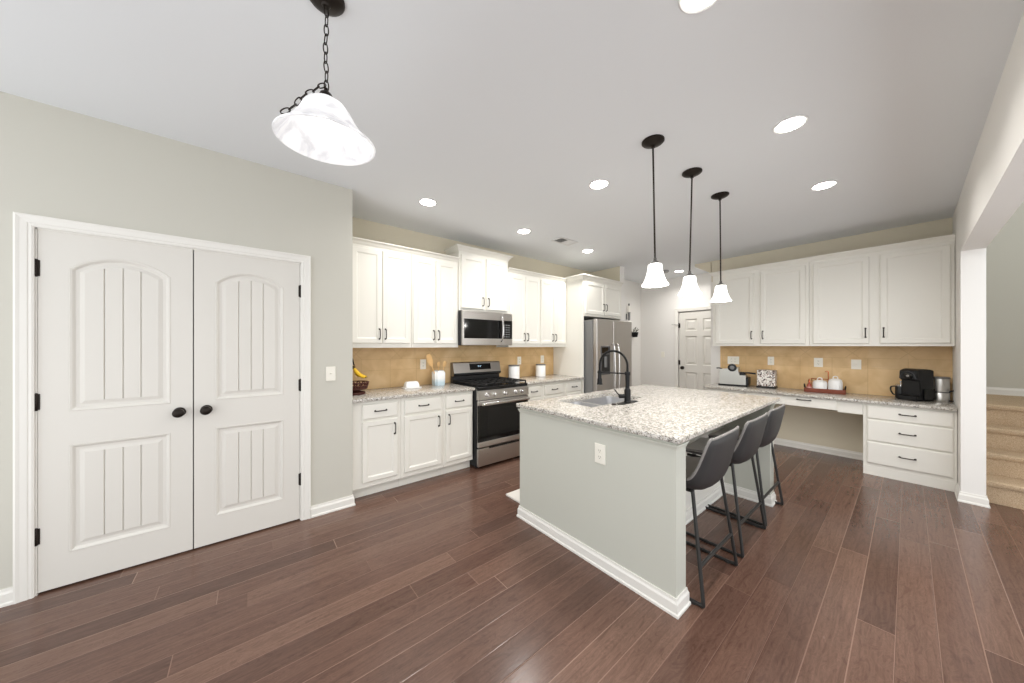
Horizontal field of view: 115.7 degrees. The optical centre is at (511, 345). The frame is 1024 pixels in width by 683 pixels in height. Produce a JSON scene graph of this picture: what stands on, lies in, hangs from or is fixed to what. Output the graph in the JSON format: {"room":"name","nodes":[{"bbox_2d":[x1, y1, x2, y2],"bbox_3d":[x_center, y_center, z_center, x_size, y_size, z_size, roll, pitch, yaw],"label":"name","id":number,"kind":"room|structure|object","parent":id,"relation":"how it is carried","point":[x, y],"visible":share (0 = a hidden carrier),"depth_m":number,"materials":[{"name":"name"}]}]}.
{"room":"kitchen","nodes":[
{"label":"kitchen","id":0,"kind":"room"},
{"bbox_2d":[0,91,352,589],"bbox_3d":[-2.621,0.018,2.264,2.588,2.735,0.740,0,0,-39],"label":"wall","id":1,"kind":"structure","parent":0,"point":[55,162],"depth_m":2.12,"materials":[{"name":"grey paint"}]},
{"bbox_2d":[0,587,12,607],"bbox_3d":[-3.031,1.341,1.442,0.914,0.088,0.019,0,0,-39],"label":"baseboard","id":2,"kind":"structure","parent":1,"relation":"attached to","point":[6,595],"depth_m":1.71,"materials":[{"name":"white wood"}]},
{"bbox_2d":[35,229,192,592],"bbox_3d":[-2.388,0.362,1.961,0.630,2.022,0.103,0,0,-39],"label":"door","id":3,"kind":"structure","parent":1,"relation":"in","point":[114,397],"depth_m":1.95,"materials":[{"name":"white wood"}]},
{"bbox_2d":[13,212,310,603],"bbox_3d":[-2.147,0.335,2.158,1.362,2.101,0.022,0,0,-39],"label":"trim","id":4,"kind":"structure","parent":1,"relation":"attached to","point":[24,225],"depth_m":1.76,"materials":[{"name":"white wood"}]},
{"bbox_2d":[194,250,300,548],"bbox_3d":[-1.900,0.362,2.357,0.616,2.022,0.103,0,0,-39],"label":"door","id":5,"kind":"structure","parent":1,"relation":"in","point":[247,381],"depth_m":2.35,"materials":[{"name":"white wood"}]},
{"bbox_2d":[326,366,335,380],"bbox_3d":[-1.508,0.235,2.680,0.072,0.118,0.017,0,0,-39],"label":"light switch","id":6,"kind":"object","parent":1,"relation":"attached to","point":[330,371],"visible":1,"depth_m":2.68,"materials":[{"name":"white plastic"}]},
{"bbox_2d":[311,495,354,517],"bbox_3d":[-1.522,1.341,2.733,0.329,0.088,0.119,0,0,-39],"label":"baseboard","id":7,"kind":"structure","parent":1,"relation":"attached to","point":[345,502],"depth_m":2.69,"materials":[{"name":"white wood"}]},
{"bbox_2d":[193,253,193,542],"bbox_3d":[-2.245,0.285,2.279,1.446,2.200,0.040,0,0,-39],"label":"wall","id":8,"kind":"structure","parent":0,"point":[193,253],"depth_m":2.26,"materials":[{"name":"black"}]},
{"bbox_2d":[353,217,640,388],"bbox_3d":[0.461,0.018,5.173,6.120,2.735,0.112,0,0,-39],"label":"wall","id":9,"kind":"structure","parent":0,"point":[362,228],"depth_m":4.80,"materials":[{"name":"beige paint"}]},
{"bbox_2d":[353,237,412,347],"bbox_3d":[-1.421,-0.511,3.372,0.668,1.068,0.332,0,0,-39],"label":"upper cabinet","id":10,"kind":"object","parent":9,"relation":"attached to","point":[381,270],"visible":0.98,"depth_m":3.28,"materials":[{"name":"white wood"}]},
{"bbox_2d":[420,359,425,368],"bbox_3d":[-1.065,0.225,3.858,0.072,0.118,0.008,0,0,-39],"label":"wall outlet","id":11,"kind":"object","parent":9,"relation":"attached to","point":[422,361],"visible":1,"depth_m":3.85,"materials":[{"name":"white plastic"}]},
{"bbox_2d":[411,248,459,347],"bbox_3d":[-0.939,-0.511,3.764,0.575,1.068,0.332,0,0,-39],"label":"upper cabinet","id":12,"kind":"object","parent":9,"relation":"attached to","point":[434,276],"visible":0.98,"depth_m":3.63,"materials":[{"name":"white wood"}]},
{"bbox_2d":[353,345,552,389],"bbox_3d":[-0.553,0.203,4.286,3.168,0.536,0.010,0,0,-39],"label":"backsplash","id":13,"kind":"structure","parent":9,"relation":"attached to","point":[383,367],"depth_m":3.92,"materials":[{"name":"beige tile"}]},
{"bbox_2d":[444,244,512,313],"bbox_3d":[-0.419,-0.810,4.184,0.855,0.775,0.337,0,0,-39],"label":"upper cabinet","id":14,"kind":"object","parent":9,"relation":"attached to","point":[482,274],"visible":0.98,"depth_m":4.04,"materials":[{"name":"white wood"}]},
{"bbox_2d":[458,310,511,344],"bbox_3d":[-0.387,-0.211,4.144,0.752,0.417,0.436,0,0,-39],"label":"microwave","id":15,"kind":"object","parent":14,"relation":"attached to","point":[474,327],"visible":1,"depth_m":3.98,"materials":[{"name":"grey metal"}]},
{"bbox_2d":[496,267,541,346],"bbox_3d":[0.105,-0.511,4.613,0.592,1.068,0.332,0,0,-39],"label":"upper cabinet","id":16,"kind":"object","parent":9,"relation":"attached to","point":[523,285],"visible":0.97,"depth_m":4.50,"materials":[{"name":"white wood"}]},
{"bbox_2d":[517,357,520,364],"bbox_3d":[0.110,0.225,4.812,0.072,0.118,0.008,0,0,-39],"label":"wall outlet","id":17,"kind":"object","parent":9,"relation":"attached to","point":[518,358],"visible":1,"depth_m":4.80,"materials":[{"name":"white plastic"}]},
{"bbox_2d":[540,274,566,346],"bbox_3d":[0.558,-0.511,4.980,0.571,1.068,0.332,0,0,-39],"label":"upper cabinet","id":18,"kind":"object","parent":9,"relation":"attached to","point":[552,288],"visible":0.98,"depth_m":4.85,"materials":[{"name":"white wood"}]},
{"bbox_2d":[626,304,630,319],"bbox_3d":[2.388,-0.691,6.606,0.068,0.352,0.094,0,0,-39],"label":"wall sconce","id":19,"kind":"object","parent":9,"relation":"attached to","point":[628,312],"visible":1,"depth_m":6.58,"materials":[{"name":"grey metal"}]},
{"bbox_2d":[632,327,638,336],"bbox_3d":[2.584,-0.281,6.733,0.203,0.211,0.144,0,0,-39],"label":"wall pot","id":20,"kind":"object","parent":9,"relation":"attached to","point":[634,333],"visible":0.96,"depth_m":6.67,"materials":[{"name":"black metal"}]},
{"bbox_2d":[0,0,1023,282],"bbox_3d":[1.030,-1.390,2.577,8.650,0.080,5.100,0,0,-39],"label":"ceiling","id":21,"kind":"structure","parent":0,"point":[502,114],"depth_m":1.75,"materials":[{"name":"white paint"}]},
{"bbox_2d":[272,0,374,165],"bbox_3d":[-0.722,-1.064,1.258,0.348,0.570,0.348,0,0,-39],"label":"dome pendant light","id":22,"kind":"object","parent":21,"relation":"hanging from","point":[320,127],"visible":1,"depth_m":1.26,"materials":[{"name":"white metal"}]},
{"bbox_2d":[419,198,436,205],"bbox_3d":[-0.791,-1.339,3.030,0.169,0.019,0.169,0,0,-39],"label":"recessed light","id":23,"kind":"object","parent":21,"relation":"in","point":[424,201],"visible":1,"depth_m":3.00,"materials":[{"name":"white glass"}]},
{"bbox_2d":[517,229,530,233],"bbox_3d":[0.141,-1.339,3.796,0.169,0.019,0.169,0,0,-39],"label":"recessed light","id":24,"kind":"object","parent":21,"relation":"in","point":[521,231],"visible":1,"depth_m":3.77,"materials":[{"name":"white glass"}]},
{"bbox_2d":[551,237,577,245],"bbox_3d":[0.682,-1.345,4.163,0.330,0.008,0.180,0,0,-39],"label":"ceiling vent","id":25,"kind":"object","parent":21,"relation":"in","point":[561,240],"visible":1,"depth_m":4.15,"materials":[{"name":"white metal"}]},
{"bbox_2d":[582,249,593,252],"bbox_3d":[1.081,-1.339,4.589,0.169,0.019,0.169,0,0,-39],"label":"recessed light","id":26,"kind":"object","parent":21,"relation":"in","point":[585,250],"visible":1,"depth_m":4.56,"materials":[{"name":"white"}]},
{"bbox_2d":[589,179,609,189],"bbox_3d":[0.727,-1.339,2.692,0.169,0.019,0.169,0,0,-39],"label":"recessed light","id":27,"kind":"object","parent":21,"relation":"in","point":[599,183],"visible":1,"depth_m":2.67,"materials":[{"name":"white glass"}]},
{"bbox_2d":[641,134,668,287],"bbox_3d":[0.945,-0.873,2.127,0.168,0.952,0.168,0,0,-39],"label":"pendant light","id":28,"kind":"object","parent":21,"relation":"hanging from","point":[655,277],"visible":1,"depth_m":2.11,"materials":[{"name":"dark bronze"},{"name":"frosted white glass"}]},
{"bbox_2d":[678,167,701,295],"bbox_3d":[1.382,-0.873,2.506,0.168,0.952,0.168,0,0,-39],"label":"pendant light","id":29,"kind":"object","parent":21,"relation":"hanging from","point":[689,287],"visible":1,"depth_m":2.48,"materials":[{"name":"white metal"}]},
{"bbox_2d":[678,0,717,13],"bbox_3d":[0.726,-1.339,1.224,0.169,0.019,0.169,0,0,-39],"label":"recessed light","id":30,"kind":"object","parent":21,"relation":"in","point":[686,6],"visible":1,"depth_m":1.27,"materials":[{"name":"white"}]},
{"bbox_2d":[710,191,731,301],"bbox_3d":[1.873,-0.873,2.889,0.168,0.952,0.168,0,0,-39],"label":"pendant light","id":31,"kind":"object","parent":21,"relation":"hanging from","point":[721,294],"visible":1,"depth_m":2.87,"materials":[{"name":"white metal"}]},
{"bbox_2d":[772,114,808,133],"bbox_3d":[1.695,-1.339,1.962,0.169,0.019,0.169,0,0,-39],"label":"recessed light","id":32,"kind":"object","parent":21,"relation":"in","point":[792,123],"visible":1,"depth_m":1.94,"materials":[{"name":"white glass"}]},
{"bbox_2d":[810,180,837,189],"bbox_3d":[2.624,-1.339,2.709,0.169,0.019,0.169,0,0,-39],"label":"recessed light","id":33,"kind":"object","parent":21,"relation":"in","point":[826,184],"visible":1,"depth_m":2.69,"materials":[{"name":"white glass"}]},
{"bbox_2d":[0,444,1023,682],"bbox_3d":[1.456,1.410,2.569,8.900,0.050,5.650,0,0,-39],"label":"floor","id":34,"kind":"structure","parent":0,"point":[858,576],"depth_m":1.72,"materials":[{"name":"brown wood"}]},
{"bbox_2d":[353,398,400,497],"bbox_3d":[-1.413,0.943,3.182,0.438,0.884,0.637,0,0,-39],"label":"base cabinet","id":35,"kind":"object","parent":34,"relation":"on","point":[376,424],"visible":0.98,"depth_m":2.97,"materials":[{"name":"white wood"}]},
{"bbox_2d":[398,394,442,485],"bbox_3d":[-1.068,0.943,3.462,0.448,0.884,0.637,0,0,-39],"label":"base cabinet","id":36,"kind":"object","parent":34,"relation":"on","point":[421,416],"visible":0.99,"depth_m":3.24,"materials":[{"name":"white wood"}]},
{"bbox_2d":[353,383,474,402],"bbox_3d":[-1.093,0.486,3.436,1.253,0.030,0.627,0,0,-39],"label":"countertop","id":37,"kind":"structure","parent":36,"relation":"on","point":[429,389],"depth_m":3.30,"materials":[{"name":"beige stone"}]},
{"bbox_2d":[353,360,368,395],"bbox_3d":[-1.512,0.283,3.114,0.244,0.376,0.244,0,0,-39],"label":"fruit bowl","id":38,"kind":"object","parent":37,"relation":"on","point":[357,389],"visible":0.59,"depth_m":3.08,"materials":[{"name":"wicker"}]},
{"bbox_2d":[353,365,366,377],"bbox_3d":[-1.467,0.253,3.150,0.132,0.125,0.132,0,0,7],"label":"banana bunch","id":39,"kind":"object","parent":38,"relation":"hanging from","point":[357,373],"visible":1,"depth_m":3.09,"materials":[{"name":"yellow food"}]},
{"bbox_2d":[401,381,421,388],"bbox_3d":[-1.116,0.433,3.577,0.190,0.075,0.110,0,0,-39],"label":"butter dish","id":40,"kind":"object","parent":37,"relation":"on","point":[408,384],"visible":1,"depth_m":3.54,"materials":[{"name":"white ceramic"}]},
{"bbox_2d":[432,370,444,385],"bbox_3d":[-0.874,0.384,3.826,0.128,0.175,0.128,0,0,-39],"label":"utensil crock","id":41,"kind":"object","parent":37,"relation":"on","point":[438,378],"visible":0.94,"depth_m":3.77,"materials":[{"name":"ceramic"}]},
{"bbox_2d":[426,354,434,372],"bbox_3d":[-0.925,0.271,3.747,0.017,0.353,0.165,0,0,39],"label":"wooden spatula","id":42,"kind":"object","parent":41,"relation":"in","point":[428,356],"visible":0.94,"depth_m":3.72,"materials":[{"name":"brown wood"}]},
{"bbox_2d":[440,391,472,474],"bbox_3d":[-0.752,0.943,3.720,0.363,0.884,0.637,0,0,-39],"label":"base cabinet","id":43,"kind":"object","parent":34,"relation":"on","point":[457,406],"visible":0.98,"depth_m":3.50,"materials":[{"name":"white wood"}]},
{"bbox_2d":[450,361,529,467],"bbox_3d":[-0.276,0.801,4.032,0.752,1.168,0.728,0,0,-39],"label":"gas range","id":44,"kind":"object","parent":34,"relation":"on","point":[496,416],"visible":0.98,"depth_m":3.79,"materials":[{"name":"grey metal"}]},
{"bbox_2d":[452,377,527,390],"bbox_3d":[-0.280,0.467,4.038,0.752,0.068,0.595,0,0,-39],"label":"cooktop","id":45,"kind":"object","parent":44,"relation":"in","point":[479,383],"depth_m":3.91,"materials":[{"name":"black metal"}]},
{"bbox_2d":[506,489,519,502],"bbox_3d":[0.455,1.375,3.207,1.100,0.020,0.280,0,0,-39],"label":"floor mat","id":46,"kind":"object","parent":34,"relation":"on","point":[515,495],"visible":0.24,"depth_m":2.93,"materials":[{"name":"white fabric"}]},
{"bbox_2d":[527,384,541,400],"bbox_3d":[0.113,0.943,4.422,0.326,0.884,0.637,0,0,-39],"label":"base cabinet","id":47,"kind":"object","parent":34,"relation":"on","point":[535,390],"visible":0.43,"depth_m":4.21,"materials":[{"name":"white wood"}]},
{"bbox_2d":[542,381,563,398],"bbox_3d":[0.407,0.943,4.661,0.428,0.884,0.637,0,0,-39],"label":"base cabinet","id":48,"kind":"object","parent":34,"relation":"on","point":[553,389],"visible":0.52,"depth_m":4.43,"materials":[{"name":"white wood"}]},
{"bbox_2d":[505,374,583,384],"bbox_3d":[0.433,0.486,4.676,1.146,0.030,0.627,0,0,-39],"label":"countertop","id":49,"kind":"structure","parent":48,"relation":"on","point":[530,380],"depth_m":4.60,"materials":[{"name":"beige stone"}]},
{"bbox_2d":[508,365,519,378],"bbox_3d":[0.028,0.373,4.572,0.162,0.196,0.162,0,0,-39],"label":"canister","id":50,"kind":"object","parent":49,"relation":"on","point":[513,370],"visible":0.88,"depth_m":4.51,"materials":[{"name":"white ceramic"}]},
{"bbox_2d":[536,364,545,376],"bbox_3d":[0.436,0.377,4.903,0.152,0.189,0.152,0,0,-39],"label":"canister","id":51,"kind":"object","parent":49,"relation":"on","point":[540,368],"visible":1,"depth_m":4.84,"materials":[{"name":"white ceramic"}]},
{"bbox_2d":[564,379,580,395],"bbox_3d":[0.724,0.943,4.919,0.386,0.884,0.637,0,0,-39],"label":"base cabinet","id":52,"kind":"object","parent":34,"relation":"on","point":[573,387],"visible":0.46,"depth_m":4.68,"materials":[{"name":"white wood"}]},
{"bbox_2d":[553,273,623,393],"bbox_3d":[1.261,0.161,5.336,1.067,2.448,0.667,0,0,-39],"label":"tall cabinet","id":53,"kind":"object","parent":34,"relation":"on","point":[588,297],"visible":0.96,"depth_m":4.99,"materials":[{"name":"white"}]},
{"bbox_2d":[584,319,631,392],"bbox_3d":[1.364,0.497,5.250,0.935,1.775,0.892,0,0,-39],"label":"refrigerator","id":54,"kind":"object","parent":34,"relation":"on","point":[601,336],"visible":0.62,"depth_m":4.83,"materials":[{"name":"grey metal"}]},
{"bbox_2d":[517,403,776,618],"bbox_3d":[1.192,0.943,2.732,1.943,0.884,1.271,0,0,-39],"label":"kitchen island","id":55,"kind":"object","parent":34,"relation":"on","point":[627,516],"visible":0.7,"depth_m":1.99,"materials":[{"name":"grey paint"}]},
{"bbox_2d":[595,443,604,464],"bbox_3d":[0.547,0.675,2.007,0.008,0.122,0.078,0,0,-39],"label":"wall outlet","id":56,"kind":"object","parent":55,"relation":"attached to","point":[599,448],"visible":1,"depth_m":2.00,"materials":[{"name":"white plastic"}]},
{"bbox_2d":[597,448,601,459],"bbox_3d":[0.546,0.675,2.005,0.002,0.071,0.033,0,0,-39],"label":"receptacle","id":57,"kind":"object","parent":56,"relation":"attached to","point":[599,450],"depth_m":2.00,"materials":[{"name":"white plastic"}]},
{"bbox_2d":[516,384,779,443],"bbox_3d":[1.227,0.486,2.767,2.035,0.030,1.293,0,0,-39],"label":"island countertop","id":58,"kind":"structure","parent":55,"relation":"on","point":[675,415],"depth_m":2.33,"materials":[{"name":"stone"}]},
{"bbox_2d":[568,396,631,406],"bbox_3d":[0.786,0.591,2.834,0.759,0.178,0.384,0,0,-39],"label":"sink","id":59,"kind":"object","parent":58,"relation":"in","point":[604,400],"visible":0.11,"depth_m":3.08,"materials":[{"name":"grey metal"}]},
{"bbox_2d":[597,350,637,404],"bbox_3d":[0.879,0.253,2.732,0.260,0.436,0.282,0,0,-39],"label":"kitchen faucet","id":60,"kind":"object","parent":58,"relation":"on","point":[627,392],"visible":1,"depth_m":2.64,"materials":[{"name":"black metal"}]},
{"bbox_2d":[624,372,630,402],"bbox_3d":[0.949,0.341,2.646,0.058,0.251,0.058,0,0,-39],"label":"faucet","id":61,"kind":"object","parent":60,"relation":"on","point":[627,392],"depth_m":2.63,"materials":[{"name":"black metal"}]},
{"bbox_2d":[686,426,738,608],"bbox_3d":[1.067,0.940,2.030,0.544,0.893,0.527,0,0,-39],"label":"bar stool","id":62,"kind":"object","parent":34,"relation":"on","point":[702,472],"visible":0.56,"depth_m":1.78,"materials":[{"name":"grey leather"}]},
{"bbox_2d":[706,388,744,393],"bbox_3d":[3.188,1.000,4.684,0.622,0.770,0.468,0,0,-39],"label":"base cabinet","id":63,"kind":"object","parent":34,"relation":"on","point":[707,389],"visible":0.02,"depth_m":4.50,"materials":[{"name":"white wood"}]},
{"bbox_2d":[686,412,767,557],"bbox_3d":[1.561,0.940,2.432,0.544,0.893,0.527,0,0,-39],"label":"bar stool","id":64,"kind":"object","parent":34,"relation":"on","point":[748,443],"visible":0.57,"depth_m":2.20,"materials":[{"name":"grey leather"}]},
{"bbox_2d":[708,403,784,525],"bbox_3d":[1.999,0.940,2.796,0.544,0.893,0.527,0,0,-39],"label":"bar stool","id":65,"kind":"object","parent":34,"relation":"on","point":[775,416],"visible":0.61,"depth_m":2.56,"materials":[{"name":"grey metal"}]},
{"bbox_2d":[863,403,956,491],"bbox_3d":[4.207,1.000,3.430,0.622,0.770,0.600,0,0,-39],"label":"base cabinet","id":66,"kind":"object","parent":34,"relation":"on","point":[914,445],"visible":0.98,"depth_m":3.23,"materials":[{"name":"white wood"}]},
{"bbox_2d":[703,383,957,414],"bbox_3d":[3.705,0.669,4.038,0.614,0.168,2.176,0,0,-39],"label":"granite desktop","id":67,"kind":"object","parent":66,"relation":"on","point":[853,397],"depth_m":3.72,"materials":[{"name":"beige stone"}]},
{"bbox_2d":[716,364,755,386],"bbox_3d":[3.276,0.425,4.710,0.484,0.320,0.232,0,0,44],"label":"espresso machine","id":68,"kind":"object","parent":67,"relation":"on","point":[732,375],"visible":1,"depth_m":4.66,"materials":[{"name":"silver metal"}]},
{"bbox_2d":[756,369,777,388],"bbox_3d":[3.561,0.464,4.498,0.194,0.243,0.214,0,0,-45],"label":"tin","id":69,"kind":"object","parent":67,"relation":"on","point":[765,378],"visible":1,"depth_m":4.43,"materials":[{"name":"multicoloured metal"}]},
{"bbox_2d":[804,383,845,394],"bbox_3d":[3.895,0.537,4.016,0.382,0.096,0.170,0,0,44],"label":"serving tray","id":70,"kind":"object","parent":67,"relation":"on","point":[816,390],"visible":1,"depth_m":3.95,"materials":[{"name":"red wood"}]},
{"bbox_2d":[806,379,811,387],"bbox_3d":[3.788,0.498,4.104,0.054,0.150,0.053,0,0,-39],"label":"syrup bottle","id":71,"kind":"object","parent":70,"relation":"on","point":[808,385],"visible":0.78,"depth_m":4.09,"materials":[{"name":"orange glass"}]},
{"bbox_2d":[812,377,826,388],"bbox_3d":[3.864,0.487,4.041,0.136,0.172,0.136,0,0,-39],"label":"ceramic jar","id":72,"kind":"object","parent":70,"relation":"on","point":[819,384],"visible":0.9,"depth_m":4.00,"materials":[{"name":"white ceramic"}]},
{"bbox_2d":[828,376,842,389],"bbox_3d":[3.967,0.473,3.950,0.128,0.200,0.128,0,0,-39],"label":"ceramic jar","id":73,"kind":"object","parent":70,"relation":"on","point":[834,383],"visible":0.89,"depth_m":3.91,"materials":[{"name":"white ceramic"}]},
{"bbox_2d":[890,381,901,397],"bbox_3d":[4.326,0.489,3.599,0.084,0.192,0.114,0,0,-11],"label":"press","id":74,"kind":"object","parent":67,"relation":"on","point":[898,387],"visible":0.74,"depth_m":3.58,"materials":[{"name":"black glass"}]},
{"bbox_2d":[897,368,934,401],"bbox_3d":[4.314,0.416,3.436,0.223,0.338,0.170,0,0,-6],"label":"coffee maker","id":75,"kind":"object","parent":67,"relation":"on","point":[917,384],"visible":1,"depth_m":3.38,"materials":[{"name":"black plastic"}]},
{"bbox_2d":[897,394,934,401],"bbox_3d":[4.314,0.557,3.441,0.223,0.056,0.160,0,0,-6],"label":"drip tray","id":76,"kind":"object","parent":75,"relation":"on","point":[910,397],"depth_m":3.37,"materials":[{"name":"black plastic"}]},
{"bbox_2d":[934,376,953,401],"bbox_3d":[4.521,0.457,3.364,0.133,0.257,0.180,0,0,-45],"label":"coffee carafe","id":77,"kind":"object","parent":67,"relation":"on","point":[941,384],"visible":0.69,"depth_m":3.34,"materials":[{"name":"silver metal"}]},
{"bbox_2d":[986,394,1023,509],"bbox_3d":[5.324,0.989,2.984,1.972,0.792,1.216,0,0,-39],"label":"stairs","id":78,"kind":"structure","parent":34,"relation":"on","point":[1004,413],"depth_m":2.99,"materials":[{"name":"beige carpet"}]},
{"bbox_2d":[592,266,619,320],"bbox_3d":[1.698,0.018,5.747,0.115,2.735,0.582,0,0,-39],"label":"wall","id":79,"kind":"structure","parent":0,"point":[611,273],"depth_m":5.63,"materials":[{"name":"beige paint"}]},
{"bbox_2d":[620,266,623,320],"bbox_3d":[1.888,0.018,5.521,0.126,2.735,0.008,0,0,-39],"label":"wall","id":80,"kind":"structure","parent":0,"point":[621,267],"depth_m":5.52,"materials":[{"name":"white paint"}]},
{"bbox_2d":[641,273,710,387],"bbox_3d":[3.567,0.018,6.139,0.120,2.735,2.330,0,0,-39],"label":"wall","id":81,"kind":"structure","parent":0,"point":[658,304],"depth_m":6.64,"materials":[{"name":"white paint"}]},
{"bbox_2d":[671,310,710,389],"bbox_3d":[3.499,0.362,6.124,0.099,2.030,0.882,0,0,-39],"label":"door","id":82,"kind":"structure","parent":81,"relation":"in","point":[694,362],"depth_m":6.16,"materials":[{"name":"white wood"}]},
{"bbox_2d":[674,306,710,387],"bbox_3d":[3.532,0.328,6.069,0.022,2.114,0.913,0,0,-39],"label":"trim","id":83,"kind":"structure","parent":81,"relation":"attached to","point":[676,311],"depth_m":6.39,"materials":[{"name":"white wood"}]},
{"bbox_2d":[695,218,951,452],"bbox_3d":[3.931,0.018,4.366,0.133,2.735,2.662,0,0,-39],"label":"wall","id":84,"kind":"structure","parent":0,"point":[823,427],"depth_m":4.15,"materials":[{"name":"beige paint"}]},
{"bbox_2d":[728,356,738,363],"bbox_3d":[3.381,0.225,4.919,0.008,0.118,0.151,0,0,-39],"label":"wall outlet","id":85,"kind":"object","parent":84,"relation":"attached to","point":[731,359],"visible":0.99,"depth_m":4.92,"materials":[{"name":"white plastic"}]},
{"bbox_2d":[709,257,808,345],"bbox_3d":[3.460,-0.544,4.536,0.387,1.103,1.120,0,0,-39],"label":"upper cabinet","id":86,"kind":"object","parent":84,"relation":"attached to","point":[769,305],"visible":0.98,"depth_m":4.35,"materials":[{"name":"white wood"}]},
{"bbox_2d":[768,357,773,364],"bbox_3d":[3.669,0.218,4.564,0.008,0.118,0.072,0,0,-39],"label":"wall outlet","id":87,"kind":"object","parent":84,"relation":"attached to","point":[770,359],"visible":1,"depth_m":4.56,"materials":[{"name":"white plastic"}]},
{"bbox_2d":[774,438,862,460],"bbox_3d":[3.917,1.341,4.266,0.019,0.088,1.050,0,0,-39],"label":"baseboard","id":88,"kind":"structure","parent":84,"relation":"attached to","point":[795,444],"depth_m":4.17,"materials":[{"name":"white wood"}]},
{"bbox_2d":[814,358,822,366],"bbox_3d":[3.979,0.220,4.182,0.008,0.118,0.085,0,0,-39],"label":"wall outlet","id":89,"kind":"object","parent":84,"relation":"attached to","point":[818,362],"visible":1,"depth_m":4.18,"materials":[{"name":"white plastic"}]},
{"bbox_2d":[720,346,952,400],"bbox_3d":[3.956,0.296,4.225,0.010,0.578,2.156,0,0,-39],"label":"backsplash","id":90,"kind":"structure","parent":84,"relation":"attached to","point":[881,366],"depth_m":3.97,"materials":[{"name":"beige tile"}]},
{"bbox_2d":[851,359,860,368],"bbox_3d":[4.188,0.230,3.919,0.017,0.118,0.085,0,0,-39],"label":"light switch","id":91,"kind":"object","parent":84,"relation":"attached to","point":[855,364],"visible":1,"depth_m":3.92,"materials":[{"name":"white plastic"}]},
{"bbox_2d":[809,234,954,345],"bbox_3d":[4.150,-0.544,3.686,0.387,1.103,1.070,0,0,-39],"label":"upper cabinet","id":92,"kind":"object","parent":84,"relation":"attached to","point":[902,293],"visible":1,"depth_m":3.52,"materials":[{"name":"white wood"}]},
{"bbox_2d":[952,12,1023,496],"bbox_3d":[1.716,0.018,0.933,7.640,2.735,0.128,0,0,-39],"label":"wall","id":93,"kind":"structure","parent":0,"point":[992,191],"depth_m":2.77,"materials":[{"name":"white paint"}]},
{"bbox_2d":[954,483,990,507],"bbox_3d":[4.122,1.341,2.889,0.279,0.088,0.166,0,0,-39],"label":"baseboard","id":94,"kind":"structure","parent":93,"relation":"attached to","point":[964,497],"depth_m":2.81,"materials":[{"name":"white wood"}]},
{"bbox_2d":[986,201,1023,388],"bbox_3d":[6.156,-1.215,3.603,0.100,5.200,1.328,0,0,-39],"label":"wall","id":95,"kind":"structure","parent":0,"point":[1005,252],"depth_m":3.84,"materials":[{"name":"grey paint"}]},
{"bbox_2d":[986,387,1023,395],"bbox_3d":[6.078,0.549,3.605,0.019,0.088,1.228,0,0,-39],"label":"baseboard","id":96,"kind":"structure","parent":95,"relation":"attached to","point":[989,390],"depth_m":3.84,"materials":[{"name":"white wood"}]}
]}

